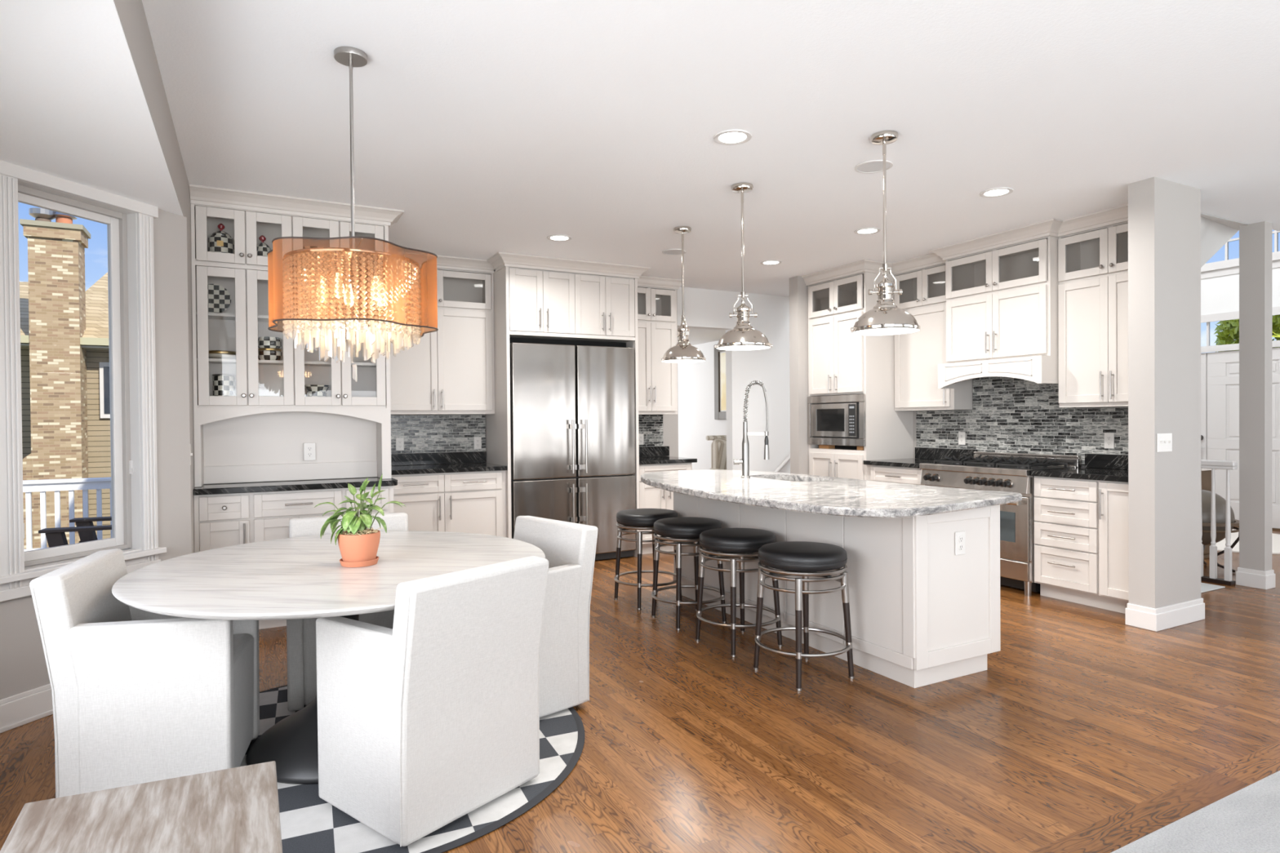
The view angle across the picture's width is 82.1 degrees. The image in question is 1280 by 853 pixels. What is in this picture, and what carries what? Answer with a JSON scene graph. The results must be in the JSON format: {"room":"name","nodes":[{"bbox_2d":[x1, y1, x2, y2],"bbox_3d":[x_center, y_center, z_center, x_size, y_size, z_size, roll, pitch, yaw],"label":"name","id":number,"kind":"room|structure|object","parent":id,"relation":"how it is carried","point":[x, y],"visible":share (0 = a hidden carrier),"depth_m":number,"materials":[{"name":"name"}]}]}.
{"room":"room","nodes":[
{"label":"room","id":0,"kind":"room"},
{"bbox_2d":[0,0,182,216],"bbox_3d":[-1.864,-1.165,1.960,0.812,0.070,4.220,-1,1,-28],"label":"ceiling","id":1,"kind":"structure","parent":0,"point":[73,106],"depth_m":2.56,"materials":[{"name":"white"}]},
{"bbox_2d":[0,208,191,699],"bbox_3d":[-2.696,0.077,3.495,0.140,2.430,1.140,0,1,17],"label":"wall","id":2,"kind":"structure","parent":0,"point":[23,664],"depth_m":3.89,"materials":[{"name":"grey paint"}]},
{"bbox_2d":[0,683,53,733],"bbox_3d":[-2.610,1.224,3.473,0.026,0.135,1.120,0,1,17],"label":"baseboard","id":3,"kind":"structure","parent":2,"relation":"attached to","point":[17,710],"depth_m":3.21,"materials":[{"name":"white paint"}]},
{"bbox_2d":[0,160,166,601],"bbox_3d":[-2.667,-0.202,3.475,0.170,1.877,0.775,0,1,17],"label":"window","id":4,"kind":"structure","parent":2,"relation":"in","point":[129,222],"depth_m":3.70,"materials":[{"name":"white paint"}]},
{"bbox_2d":[113,0,195,553],"bbox_3d":[-0.779,-0.066,0.662,0.140,2.740,9.100,-1,1,-28],"label":"wall","id":5,"kind":"structure","parent":0,"point":[131,14],"depth_m":3.06,"materials":[{"name":"grey paint"}]},
{"bbox_2d":[391,270,790,473],"bbox_3d":[1.734,-1.399,8.711,9.540,5.200,0.120,-1,1,-28],"label":"wall","id":6,"kind":"structure","parent":0,"point":[704,308],"depth_m":8.42,"materials":[{"name":"white paint"}]},
{"bbox_2d":[391,414,485,453],"bbox_3d":[-1.940,0.060,6.694,1.083,0.344,0.014,-1,1,-28],"label":"tile backsplash","id":7,"kind":"structure","parent":6,"relation":"attached to","point":[421,433],"depth_m":6.73,"materials":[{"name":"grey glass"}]},
{"bbox_2d":[388,250,494,414],"bbox_3d":[-1.842,-0.800,6.511,1.065,1.369,0.402,-1,1,-28],"label":"upper cabinet","id":8,"kind":"object","parent":6,"relation":"attached to","point":[451,371],"visible":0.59,"depth_m":6.50,"materials":[{"name":"grey paint"}]},
{"bbox_2d":[638,414,662,446],"bbox_3d":[-0.038,0.038,7.702,0.638,0.334,0.014,-1,1,-28],"label":"tile backsplash","id":9,"kind":"structure","parent":6,"relation":"attached to","point":[651,425],"depth_m":7.78,"materials":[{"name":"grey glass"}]},
{"bbox_2d":[637,275,681,414],"bbox_3d":[0.065,-0.822,7.545,0.695,1.379,0.362,-1,1,-28],"label":"upper cabinet","id":10,"kind":"object","parent":6,"relation":"attached to","point":[656,296],"visible":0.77,"depth_m":7.46,"materials":[{"name":"grey paint"}]},
{"bbox_2d":[1200,352,1206,459],"bbox_3d":[6.605,0.116,9.260,0.128,2.035,0.890,-1,1,-28],"label":"door","id":11,"kind":"structure","parent":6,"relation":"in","point":[1203,356],"depth_m":8.90,"materials":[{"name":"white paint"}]},
{"bbox_2d":[1200,253,1279,459],"bbox_3d":[6.841,-0.394,8.847,0.085,3.100,2.025,-1,1,-28],"label":"door frame","id":12,"kind":"structure","parent":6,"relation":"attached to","point":[1229,268],"depth_m":8.68,"materials":[{"name":"white paint"}]},
{"bbox_2d":[1207,347,1279,528],"bbox_3d":[7.069,0.120,8.484,0.035,2.035,0.885,-1,1,-28],"label":"door","id":13,"kind":"structure","parent":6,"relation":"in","point":[1223,367],"depth_m":8.66,"materials":[{"name":"white paint"}]},
{"bbox_2d":[0,526,1279,852],"bbox_3d":[1.366,1.233,8.876,13.300,0.060,11.610,-1,1,-28],"label":"floor","id":14,"kind":"structure","parent":0,"point":[1082,717],"depth_m":3.03,"materials":[{"name":"brown wood"}]},
{"bbox_2d":[0,760,282,852],"bbox_3d":[-0.975,1.073,1.424,0.509,0.450,0.817,-1,1,-28],"label":"side table","id":15,"kind":"object","parent":14,"relation":"on","point":[235,810],"visible":1,"depth_m":1.59,"materials":[{"name":"grey wood"}]},
{"bbox_2d":[193,485,393,629],"bbox_3d":[-2.237,0.837,4.823,1.155,0.875,0.381,-1,1,-28],"label":"base cabinet","id":16,"kind":"object","parent":14,"relation":"on","point":[220,520],"visible":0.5,"depth_m":4.59,"materials":[{"name":"grey paint"}]},
{"bbox_2d":[193,476,397,495],"bbox_3d":[-2.229,0.379,4.822,1.180,0.037,0.375,-1,1,-28],"label":"countertop","id":17,"kind":"structure","parent":16,"relation":"on","point":[280,486],"depth_m":4.69,"materials":[{"name":"black stone"}]},
{"bbox_2d":[189,184,404,487],"bbox_3d":[-2.217,-0.553,4.845,1.245,1.823,0.327,-1,1,-28],"label":"hutch","id":18,"kind":"object","parent":17,"relation":"on","point":[248,436],"visible":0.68,"depth_m":4.79,"materials":[{"name":"grey paint"}]},
{"bbox_2d":[207,284,231,312],"bbox_3d":[-2.708,-0.818,4.670,0.194,0.191,0.042,-1,1,-28],"label":"plate","id":19,"kind":"object","parent":18,"relation":"on","point":[219,298],"visible":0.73,"depth_m":4.68,"materials":[{"name":"ceramic"}]},
{"bbox_2d":[208,223,234,253],"bbox_3d":[-2.663,-1.168,4.676,0.149,0.258,0.150,-1,1,-28],"label":"canister","id":20,"kind":"object","parent":18,"relation":"in","point":[220,241],"visible":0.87,"depth_m":4.62,"materials":[{"name":"ceramic"}]},
{"bbox_2d":[212,373,235,395],"bbox_3d":[-2.648,-0.237,4.678,0.128,0.196,0.128,-1,1,-28],"label":"canister","id":21,"kind":"object","parent":18,"relation":"in","point":[224,384],"visible":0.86,"depth_m":4.63,"materials":[{"name":"ceramic"}]},
{"bbox_2d":[257,336,282,359],"bbox_3d":[-2.414,-0.508,4.790,0.148,0.150,0.148,-1,1,-28],"label":"canister","id":22,"kind":"object","parent":18,"relation":"on","point":[269,348],"visible":0.94,"depth_m":4.73,"materials":[{"name":"ceramic"}]},
{"bbox_2d":[195,311,385,326],"bbox_3d":[-2.287,-0.711,4.876,1.117,0.018,0.185,-1,1,-28],"label":"shelf","id":23,"kind":"object","parent":18,"relation":"attached to","point":[213,317],"depth_m":4.74,"materials":[{"name":"grey paint"}]},
{"bbox_2d":[196,358,386,367],"bbox_3d":[-2.285,-0.425,4.879,1.117,0.018,0.185,-1,1,-28],"label":"shelf","id":24,"kind":"object","parent":18,"relation":"attached to","point":[213,362],"depth_m":4.85,"materials":[{"name":"grey paint"}]},
{"bbox_2d":[304,384,329,396],"bbox_3d":[-2.169,-0.213,4.927,0.170,0.135,0.170,-1,1,-28],"label":"bowl","id":25,"kind":"object","parent":18,"relation":"in","point":[313,390],"visible":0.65,"depth_m":4.87,"materials":[{"name":"ceramic"}]},
{"bbox_2d":[240,684,584,852],"bbox_3d":[-1.142,1.279,2.956,1.836,0.008,1.836,-1,1,-28],"label":"rug","id":26,"kind":"object","parent":14,"relation":"on","point":[309,824],"visible":0.21,"depth_m":2.46,"materials":[{"name":"fabric"}]},
{"bbox_2d":[29,548,259,798],"bbox_3d":[-1.747,0.877,2.676,0.563,0.811,0.576,-1,1,-18],"label":"dining chair","id":27,"kind":"object","parent":26,"relation":"on","point":[140,696],"visible":0.71,"depth_m":2.42,"materials":[{"name":"white fabric"}]},
{"bbox_2d":[111,530,545,784],"bbox_3d":[-1.163,0.904,2.954,1.550,0.736,1.630,-1,1,-28],"label":"dining table","id":28,"kind":"object","parent":26,"relation":"on","point":[303,577],"visible":0.56,"depth_m":2.71,"materials":[{"name":"stone"}]},
{"bbox_2d":[314,473,405,567],"bbox_3d":[-1.109,0.360,2.891,0.353,0.353,0.184,0,1,14],"label":"potted plant","id":29,"kind":"object","parent":28,"relation":"on","point":[358,544],"visible":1,"depth_m":2.84,"materials":[{"name":"green plant"}]},
{"bbox_2d":[286,512,408,711],"bbox_3d":[-1.413,0.865,3.617,0.576,0.811,0.563,-1,1,-24],"label":"dining chair","id":30,"kind":"object","parent":26,"relation":"on","point":[301,651],"visible":0.32,"depth_m":3.30,"materials":[{"name":"white fabric"}]},
{"bbox_2d":[315,555,548,846],"bbox_3d":[-0.711,0.870,2.558,0.563,0.811,0.576,0,1,38],"label":"dining chair","id":31,"kind":"object","parent":26,"relation":"on","point":[428,719],"visible":0.97,"depth_m":2.36,"materials":[{"name":"white fabric"}]},
{"bbox_2d":[513,515,597,717],"bbox_3d":[-0.584,0.860,3.407,0.563,0.811,0.576,-1,1,-42],"label":"dining chair","id":32,"kind":"object","parent":26,"relation":"on","point":[569,548],"visible":0.43,"depth_m":3.29,"materials":[{"name":"white fabric"}]},
{"bbox_2d":[391,470,506,537],"bbox_3d":[-1.767,0.817,6.411,1.065,0.875,0.666,-1,1,-28],"label":"base cabinet","id":33,"kind":"object","parent":14,"relation":"on","point":[467,502],"visible":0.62,"depth_m":6.20,"materials":[{"name":"grey paint"}]},
{"bbox_2d":[391,462,506,475],"bbox_3d":[-1.787,0.359,6.403,1.093,0.037,0.655,-1,1,-28],"label":"countertop","id":34,"kind":"structure","parent":33,"relation":"on","point":[466,467],"depth_m":6.25,"materials":[{"name":"black stone"}]},
{"bbox_2d":[391,451,486,466],"bbox_3d":[-1.932,0.285,6.686,1.083,0.104,0.020,-1,1,-28],"label":"granite upstand","id":35,"kind":"object","parent":34,"relation":"on","point":[410,459],"visible":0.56,"depth_m":6.72,"materials":[{"name":"stone"}]},
{"bbox_2d":[485,252,650,557],"bbox_3d":[-0.715,-0.129,6.916,1.466,2.739,0.750,-1,1,-28],"label":"tall cabinet","id":36,"kind":"object","parent":14,"relation":"on","point":[538,300],"visible":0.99,"depth_m":6.62,"materials":[{"name":"grey paint"}]},
{"bbox_2d":[509,342,635,559],"bbox_3d":[-0.600,0.243,6.709,1.196,1.973,0.266,-1,1,-28],"label":"refrigerator","id":37,"kind":"object","parent":14,"relation":"on","point":[572,407],"visible":0.86,"depth_m":6.64,"materials":[{"name":"grey"}]},
{"bbox_2d":[613,508,682,609],"bbox_3d":[0.053,0.925,5.286,0.483,0.652,0.483,-1,1,-30],"label":"bar stool","id":38,"kind":"object","parent":14,"relation":"on","point":[638,518],"visible":0.7,"depth_m":5.12,"materials":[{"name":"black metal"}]},
{"bbox_2d":[639,462,692,554],"bbox_3d":[0.117,0.791,7.415,0.625,0.875,0.656,-1,1,-28],"label":"base cabinet","id":39,"kind":"object","parent":14,"relation":"on","point":[650,497],"visible":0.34,"depth_m":7.12,"materials":[{"name":"grey paint"}]},
{"bbox_2d":[639,456,697,464],"bbox_3d":[0.129,0.332,7.428,0.670,0.037,0.640,-1,1,-28],"label":"countertop","id":40,"kind":"structure","parent":39,"relation":"on","point":[651,460],"depth_m":7.22,"materials":[{"name":"black stone"}]},
{"bbox_2d":[639,446,669,457],"bbox_3d":[-0.001,0.258,7.710,0.705,0.104,0.020,-1,1,-28],"label":"granite upstand","id":41,"kind":"object","parent":40,"relation":"on","point":[644,451],"visible":0.56,"depth_m":7.78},
{"bbox_2d":[651,516,726,630],"bbox_3d":[0.312,0.928,4.783,0.483,0.652,0.483,-1,1,-26],"label":"bar stool","id":42,"kind":"object","parent":14,"relation":"on","point":[686,531],"visible":0.8,"depth_m":4.64,"materials":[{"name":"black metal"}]},
{"bbox_2d":[706,435,726,470],"bbox_3d":[1.346,0.651,9.049,0.868,1.100,0.760,-1,1,-28],"label":"armchair","id":43,"kind":"object","parent":14,"relation":"on","point":[718,446],"visible":0.06,"depth_m":9.12,"materials":[{"name":"fabric"}]},
{"bbox_2d":[694,528,782,657],"bbox_3d":[0.568,0.931,4.269,0.483,0.652,0.483,-1,1,-31],"label":"bar stool","id":44,"kind":"object","parent":14,"relation":"on","point":[733,544],"visible":0.83,"depth_m":4.14,"materials":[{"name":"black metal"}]},
{"bbox_2d":[753,541,854,690],"bbox_3d":[0.831,0.934,3.757,0.483,0.652,0.483,-1,1,-28],"label":"bar stool","id":45,"kind":"object","parent":14,"relation":"on","point":[804,559],"visible":1,"depth_m":3.62,"materials":[{"name":"black leather"}]},
{"bbox_2d":[673,492,1000,688],"bbox_3d":[1.040,0.811,4.600,0.613,0.876,2.256,-1,1,-28],"label":"kitchen island","id":46,"kind":"object","parent":14,"relation":"on","point":[922,613],"visible":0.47,"depth_m":3.70,"materials":[{"name":"grey paint"}]},
{"bbox_2d":[640,469,1022,517],"bbox_3d":[0.834,0.356,4.441,1.315,0.038,2.598,-1,1,-28],"label":"island countertop","id":47,"kind":"structure","parent":46,"relation":"on","point":[813,494],"depth_m":3.81,"materials":[{"name":"white stone"}]},
{"bbox_2d":[733,380,768,477],"bbox_3d":[0.737,0.011,4.876,0.235,0.645,0.060,0,1,9],"label":"faucet","id":48,"kind":"object","parent":47,"relation":"on","point":[745,446],"visible":1,"depth_m":4.86,"materials":[{"name":"silver metal"}]},
{"bbox_2d":[801,259,913,479],"bbox_3d":[2.146,-0.157,7.207,0.686,2.739,0.855,-1,1,-28],"label":"tall cabinet","id":49,"kind":"object","parent":14,"relation":"on","point":[841,362],"visible":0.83,"depth_m":6.96,"materials":[{"name":"grey paint"}]},
{"bbox_2d":[807,394,865,446],"bbox_3d":[2.041,-0.070,7.189,0.372,0.483,0.780,-1,1,-28],"label":"microwave","id":50,"kind":"object","parent":49,"relation":"in","point":[846,419],"visible":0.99,"depth_m":7.08,"materials":[{"name":"silver metal"}]},
{"bbox_2d":[866,464,924,485],"bbox_3d":[2.492,0.779,6.603,0.665,0.875,0.673,-1,1,-28],"label":"base cabinet","id":51,"kind":"object","parent":14,"relation":"on","point":[904,475],"visible":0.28,"depth_m":6.45,"materials":[{"name":"grey paint"}]},
{"bbox_2d":[863,457,948,468],"bbox_3d":[2.494,0.321,6.599,0.652,0.037,0.675,-1,1,-28],"label":"countertop","id":52,"kind":"structure","parent":51,"relation":"on","point":[913,462],"depth_m":6.52,"materials":[{"name":"black stone"}]},
{"bbox_2d":[915,447,977,459],"bbox_3d":[2.776,0.245,6.693,0.020,0.104,0.669,-1,1,-28],"label":"granite upstand","id":53,"kind":"object","parent":52,"relation":"on","point":[920,452],"visible":0.74,"depth_m":6.73,"materials":[{"name":"stone"}]},
{"bbox_2d":[920,451,1080,595],"bbox_3d":[2.826,0.718,5.850,0.694,1.005,0.961,-1,1,-28],"label":"range","id":54,"kind":"object","parent":14,"relation":"on","point":[985,471],"visible":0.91,"depth_m":5.50,"materials":[{"name":"silver metal"}]},
{"bbox_2d":[937,462,1071,470],"bbox_3d":[2.854,0.310,5.865,0.530,0.011,0.932,-1,1,-28],"label":"cooktop","id":55,"kind":"object","parent":54,"relation":"in","point":[1064,465],"depth_m":5.61,"materials":[{"name":"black metal"}]},
{"bbox_2d":[1033,475,1128,613],"bbox_3d":[3.274,0.787,5.128,0.665,0.875,0.740,-1,1,-28],"label":"base cabinet","id":56,"kind":"object","parent":14,"relation":"on","point":[1081,526],"visible":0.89,"depth_m":5.01,"materials":[{"name":"white paint"}]},
{"bbox_2d":[1031,467,1128,482],"bbox_3d":[3.277,0.329,5.124,0.652,0.037,0.736,-1,1,-28],"label":"countertop","id":57,"kind":"structure","parent":56,"relation":"on","point":[1089,473],"depth_m":5.08,"materials":[{"name":"black stone"}]},
{"bbox_2d":[1084,453,1128,469],"bbox_3d":[3.541,0.253,5.251,0.020,0.104,0.713,-1,1,-28],"label":"granite upstand","id":58,"kind":"object","parent":57,"relation":"on","point":[1091,460],"visible":0.45,"depth_m":5.42,"materials":[{"name":"stone"}]},
{"bbox_2d":[1200,468,1216,559],"bbox_3d":[5.117,0.779,6.808,0.260,0.825,0.275,-1,1,-28],"label":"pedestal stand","id":59,"kind":"object","parent":14,"relation":"on","point":[1206,473],"visible":0.14,"depth_m":6.71,"materials":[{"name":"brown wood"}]},
{"bbox_2d":[1200,459,1237,586],"bbox_3d":[4.326,0.731,6.015,0.070,0.950,0.933,-1,1,-28],"label":"stair railing","id":60,"kind":"object","parent":14,"relation":"on","point":[1205,464],"visible":0.26,"depth_m":5.70,"materials":[{"name":"white paint"}]},
{"bbox_2d":[1201,489,1239,573],"bbox_3d":[4.737,0.862,6.224,0.570,0.673,0.570,-1,1,-28],"label":"chair","id":61,"kind":"object","parent":14,"relation":"on","point":[1220,503],"visible":0.3,"depth_m":6.03,"materials":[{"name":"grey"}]},
{"bbox_2d":[1215,529,1279,554],"bbox_3d":[6.067,1.167,7.695,1.700,0.012,1.700,-1,1,-28],"label":"rug","id":62,"kind":"object","parent":14,"relation":"on","point":[1220,545],"visible":0.08,"depth_m":7.34,"materials":[{"name":"fabric"}]},
{"bbox_2d":[677,327,725,345],"bbox_3d":[-0.844,-1.256,10.044,3.950,0.070,4.650,-1,1,-28],"label":"ceiling","id":63,"kind":"structure","parent":0,"point":[696,335],"depth_m":9.91,"materials":[{"name":"white paint"}]},
{"bbox_2d":[677,340,726,470],"bbox_3d":[0.976,-1.415,10.952,0.120,5.200,4.550,-1,1,-28],"label":"wall","id":64,"kind":"structure","parent":0,"point":[695,380],"depth_m":11.03,"materials":[{"name":"white paint"}]},
{"bbox_2d":[714,347,726,419],"bbox_3d":[1.343,-0.645,10.098,0.049,1.070,1.090,-1,1,-28],"label":"framed art","id":65,"kind":"object","parent":64,"relation":"attached to","point":[720,411],"visible":0.32,"depth_m":10.47,"materials":[{"name":"grey metal"}]},
{"bbox_2d":[720,352,726,410],"bbox_3d":[1.337,-0.645,10.106,0.005,0.810,0.790,-1,1,-28],"label":"print","id":66,"kind":"object","parent":65,"relation":"attached to","point":[722,354],"depth_m":10.40},
{"bbox_2d":[142,0,1279,296],"bbox_3d":[4.356,-1.566,4.226,12.307,0.100,10.600,-1,1,-28],"label":"ceiling","id":67,"kind":"structure","parent":0,"point":[494,126],"depth_m":3.46,"materials":[{"name":"white"}]},
{"bbox_2d":[266,46,438,381],"bbox_3d":[-1.122,-0.817,2.872,0.596,1.275,0.647,-1,1,-28],"label":"chandelier","id":68,"kind":"object","parent":67,"relation":"hanging from","point":[310,329],"visible":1,"depth_m":2.75,"materials":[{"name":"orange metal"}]},
{"bbox_2d":[316,263,324,302],"bbox_3d":[-1.233,-0.558,2.851,0.042,0.148,0.042,-1,1,-28],"label":"bulb","id":69,"kind":"object","parent":68,"relation":"attached to","point":[321,264],"depth_m":2.84,"materials":[{"name":"glass"}]},
{"bbox_2d":[334,258,344,298],"bbox_3d":[-1.132,-0.558,2.760,0.042,0.148,0.042,-1,1,-28],"label":"bulb","id":70,"kind":"object","parent":68,"relation":"attached to","point":[336,291],"depth_m":2.75,"materials":[{"name":"glass"}]},
{"bbox_2d":[343,270,354,306],"bbox_3d":[-1.178,-0.560,2.974,0.042,0.148,0.042,-1,1,-28],"label":"bulb","id":71,"kind":"object","parent":68,"relation":"attached to","point":[351,292],"depth_m":2.97,"materials":[{"name":"glass"}]},
{"bbox_2d":[281,252,421,343],"bbox_3d":[-1.119,-0.490,2.875,0.506,0.280,0.506,-1,1,-28],"label":"strands","id":72,"kind":"object","parent":68,"relation":"hanging from","point":[376,268],"depth_m":2.71,"materials":[{"name":"clear glass"}]},
{"bbox_2d":[370,263,382,300],"bbox_3d":[-1.015,-0.560,2.828,0.042,0.148,0.042,-1,1,-28],"label":"bulb","id":73,"kind":"object","parent":68,"relation":"attached to","point":[374,288],"depth_m":2.82,"materials":[{"name":"glass"}]},
{"bbox_2d":[377,271,386,306],"bbox_3d":[-1.043,-0.561,2.960,0.042,0.148,0.042,-1,1,-28],"label":"bulb","id":74,"kind":"object","parent":68,"relation":"attached to","point":[383,271],"depth_m":2.95,"materials":[{"name":"glass"}]},
{"bbox_2d":[661,226,706,363],"bbox_3d":[0.323,-0.995,5.525,0.336,0.998,0.356,-1,1,-18],"label":"pendant light","id":75,"kind":"object","parent":67,"relation":"hanging from","point":[683,352],"visible":1,"depth_m":5.48,"materials":[{"name":"silver metal"}]},
{"bbox_2d":[713,129,751,145],"bbox_3d":[0.471,-1.474,3.739,0.196,0.007,0.196,-1,1,-28],"label":"recessed light","id":76,"kind":"object","parent":67,"relation":"in","point":[728,137],"visible":1,"depth_m":3.73,"materials":[{"name":"glass"}]},
{"bbox_2d":[714,182,772,351],"bbox_3d":[0.634,-0.988,4.531,0.356,0.998,0.336,0,1,0],"label":"pendant light","id":77,"kind":"object","parent":67,"relation":"hanging from","point":[743,337],"visible":1,"depth_m":4.50,"materials":[{"name":"silver metal"}]},
{"bbox_2d":[854,160,893,173],"bbox_3d":[1.333,-1.486,4.193,0.210,0.007,0.210,-1,1,-28],"label":"ceiling speaker","id":78,"kind":"object","parent":67,"relation":"attached to","point":[873,166],"visible":0.92,"depth_m":4.19,"materials":[{"name":"white paint"}]},
{"bbox_2d":[857,161,890,172],"bbox_3d":[1.333,-1.484,4.193,0.184,0.001,0.184,-1,1,-28],"label":"grille","id":79,"kind":"object","parent":78,"relation":"attached to","point":[865,166],"depth_m":4.19,"materials":[{"name":"grey"}]},
{"bbox_2d":[850,130,920,335],"bbox_3d":[1.246,-0.985,3.741,0.356,0.998,0.336,-1,1,-3],"label":"pendant light","id":80,"kind":"object","parent":67,"relation":"hanging from","point":[885,318],"visible":1,"depth_m":3.71,"materials":[{"name":"silver metal"}]},
{"bbox_2d":[853,328,917,333],"bbox_3d":[1.251,-0.498,3.746,0.320,0.004,0.320,-1,1,-3],"label":"diffuser","id":81,"kind":"object","parent":80,"relation":"attached to","point":[856,331],"depth_m":3.81,"materials":[{"name":"white"}]},
{"bbox_2d":[979,186,1013,197],"bbox_3d":[2.277,-1.499,4.695,0.196,0.007,0.196,-1,1,-28],"label":"recessed light","id":82,"kind":"object","parent":67,"relation":"in","point":[996,192],"visible":1,"depth_m":4.68,"materials":[{"name":"white"}]},
{"bbox_2d":[789,272,1128,475],"bbox_3d":[2.660,-0.152,6.252,0.790,2.740,3.305,-1,1,-28],"label":"wall","id":83,"kind":"structure","parent":0,"point":[798,295],"depth_m":7.44,"materials":[{"name":"grey paint"}]},
{"bbox_2d":[891,253,973,410],"bbox_3d":[2.622,-0.840,6.668,0.334,1.369,0.663,-1,1,-28],"label":"upper cabinet","id":84,"kind":"object","parent":83,"relation":"attached to","point":[921,279],"visible":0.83,"depth_m":6.62,"materials":[{"name":"grey paint"}]},
{"bbox_2d":[928,218,1062,388],"bbox_3d":[2.941,-0.925,5.932,0.457,1.191,1.115,-1,1,-28],"label":"upper cabinet","id":85,"kind":"object","parent":83,"relation":"attached to","point":[1002,287],"visible":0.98,"depth_m":5.83,"materials":[{"name":"grey paint"}]},
{"bbox_2d":[915,376,1128,465],"bbox_3d":[3.181,-0.114,5.969,0.021,0.800,2.323,-1,1,-28],"label":"tile backsplash","id":86,"kind":"structure","parent":83,"relation":"attached to","point":[1009,415],"depth_m":6.03,"materials":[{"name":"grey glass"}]},
{"bbox_2d":[1057,204,1128,407],"bbox_3d":[3.392,-0.832,5.204,0.344,1.369,0.780,-1,1,-28],"label":"upper cabinet","id":87,"kind":"object","parent":83,"relation":"attached to","point":[1093,247],"visible":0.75,"depth_m":5.29,"materials":[{"name":"grey paint"}]},
{"bbox_2d":[1028,740,1279,852],"bbox_3d":[4.116,1.261,3.691,13.300,0.061,0.128,-1,1,-28],"label":"trim","id":88,"kind":"structure","parent":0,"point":[1111,833],"depth_m":2.44,"materials":[{"name":"brown wood"}]},
{"bbox_2d":[1128,177,1200,608],"bbox_3d":[3.307,-0.141,4.628,0.531,2.740,0.151,-1,1,-28],"label":"wall column","id":89,"kind":"structure","parent":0,"point":[1164,216],"depth_m":4.53,"materials":[{"name":"grey paint"}]},
{"bbox_2d":[1156,433,1172,452],"bbox_3d":[3.202,0.093,4.478,0.162,0.114,0.016,-1,1,-28],"label":"light switch","id":90,"kind":"object","parent":89,"relation":"attached to","point":[1164,441],"visible":1,"depth_m":4.47,"materials":[{"name":"white plastic"}]},
{"bbox_2d":[1124,597,1204,631],"bbox_3d":[3.318,1.161,4.639,0.563,0.135,0.180,-1,1,-28],"label":"baseboard","id":91,"kind":"structure","parent":89,"relation":"attached to","point":[1169,616],"depth_m":4.53,"materials":[{"name":"white paint"}]},
{"bbox_2d":[1111,770,1279,852],"bbox_3d":[5.285,1.268,1.487,13.300,0.072,4.862,-1,1,-28],"label":"carpet","id":92,"kind":"structure","parent":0,"point":[1247,820],"depth_m":2.29,"materials":[{"name":"carpet"}]},
{"bbox_2d":[1200,213,1248,267],"bbox_3d":[4.519,-1.439,5.871,2.120,1.110,0.648,-1,1,-28],"label":"ceiling","id":93,"kind":"structure","parent":0,"point":[1215,232],"depth_m":6.05,"materials":[{"name":"white paint"}]},
{"bbox_2d":[1200,266,1279,315],"bbox_3d":[6.565,-1.448,9.484,0.120,5.200,3.380,-1,1,-28],"label":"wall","id":94,"kind":"structure","parent":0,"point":[1219,295],"depth_m":8.69,"materials":[{"name":"white paint"}]},
{"bbox_2d":[1204,230,1279,265],"bbox_3d":[6.846,-2.744,8.856,0.060,1.600,1.940,-1,1,-28],"label":"window","id":95,"kind":"structure","parent":94,"relation":"attached to","point":[1276,233],"depth_m":8.61,"materials":[{"name":"white paint"}]},
{"bbox_2d":[1239,221,1271,571],"bbox_3d":[4.665,-0.162,5.569,0.115,2.740,0.160,-1,1,-28],"label":"column","id":96,"kind":"structure","parent":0,"point":[1255,239],"depth_m":5.52,"materials":[{"name":"grey paint"}]},
{"bbox_2d":[1235,567,1275,589],"bbox_3d":[4.677,1.140,5.583,0.147,0.135,0.192,-1,1,-28],"label":"baseboard","id":97,"kind":"structure","parent":96,"relation":"attached to","point":[1262,580],"depth_m":5.52,"materials":[{"name":"white paint"}]},
{"label":"outside","id":98,"kind":"structure","parent":0,"visible":0},
{"bbox_3d":[-5.642,1.482,3.100,8.900,0.080,8.750,-1,1,-28],"label":"floor","id":99,"kind":"structure","parent":98,"visible":0},
{"bbox_2d":[22,477,111,551],"bbox_3d":[-7.427,0.968,6.933,8.350,0.900,0.140,-1,1,-28],"label":"deck railing","id":100,"kind":"object","parent":99,"relation":"on","point":[29,486],"visible":0.2,"depth_m":7.64,"materials":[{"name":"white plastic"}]},
{"bbox_2d":[38,516,111,547],"bbox_3d":[-4.332,0.841,6.201,0.957,1.122,0.800,-1,1,-21],"label":"chair","id":101,"kind":"object","parent":99,"relation":"on","point":[56,536],"visible":0.26,"depth_m":5.80,"materials":[{"name":"black plastic"}]},
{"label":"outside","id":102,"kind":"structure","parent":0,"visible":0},
{"bbox_3d":[-13.486,4.003,4.190,100.000,0.050,100.000,-1,1,-28],"label":"ground","id":103,"kind":"structure","parent":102,"visible":0},
{"bbox_2d":[19,208,90,549],"bbox_3d":[-11.420,-0.150,14.046,1.470,8.020,0.800,-1,1,-28],"label":"brick chimney","id":104,"kind":"object","parent":103,"relation":"on","point":[55,250],"visible":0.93,"depth_m":13.89,"materials":[{"name":"beige brick"}]},
{"bbox_2d":[19,272,111,538],"bbox_3d":[-12.515,-0.254,16.328,6.609,8.200,5.620,-1,1,-28],"label":"house","id":105,"kind":"structure","parent":103,"relation":"on","point":[95,339],"depth_m":14.71,"materials":[{"name":"beige"}]},
{"bbox_2d":[1213,315,1279,351],"bbox_3d":[11.593,-0.075,13.386,1.889,5.289,1.794,-1,1,-28],"label":"tree","id":106,"kind":"object","parent":103,"relation":"on","point":[1228,331],"visible":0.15,"depth_m":13.45,"materials":[{"name":"green plant"}]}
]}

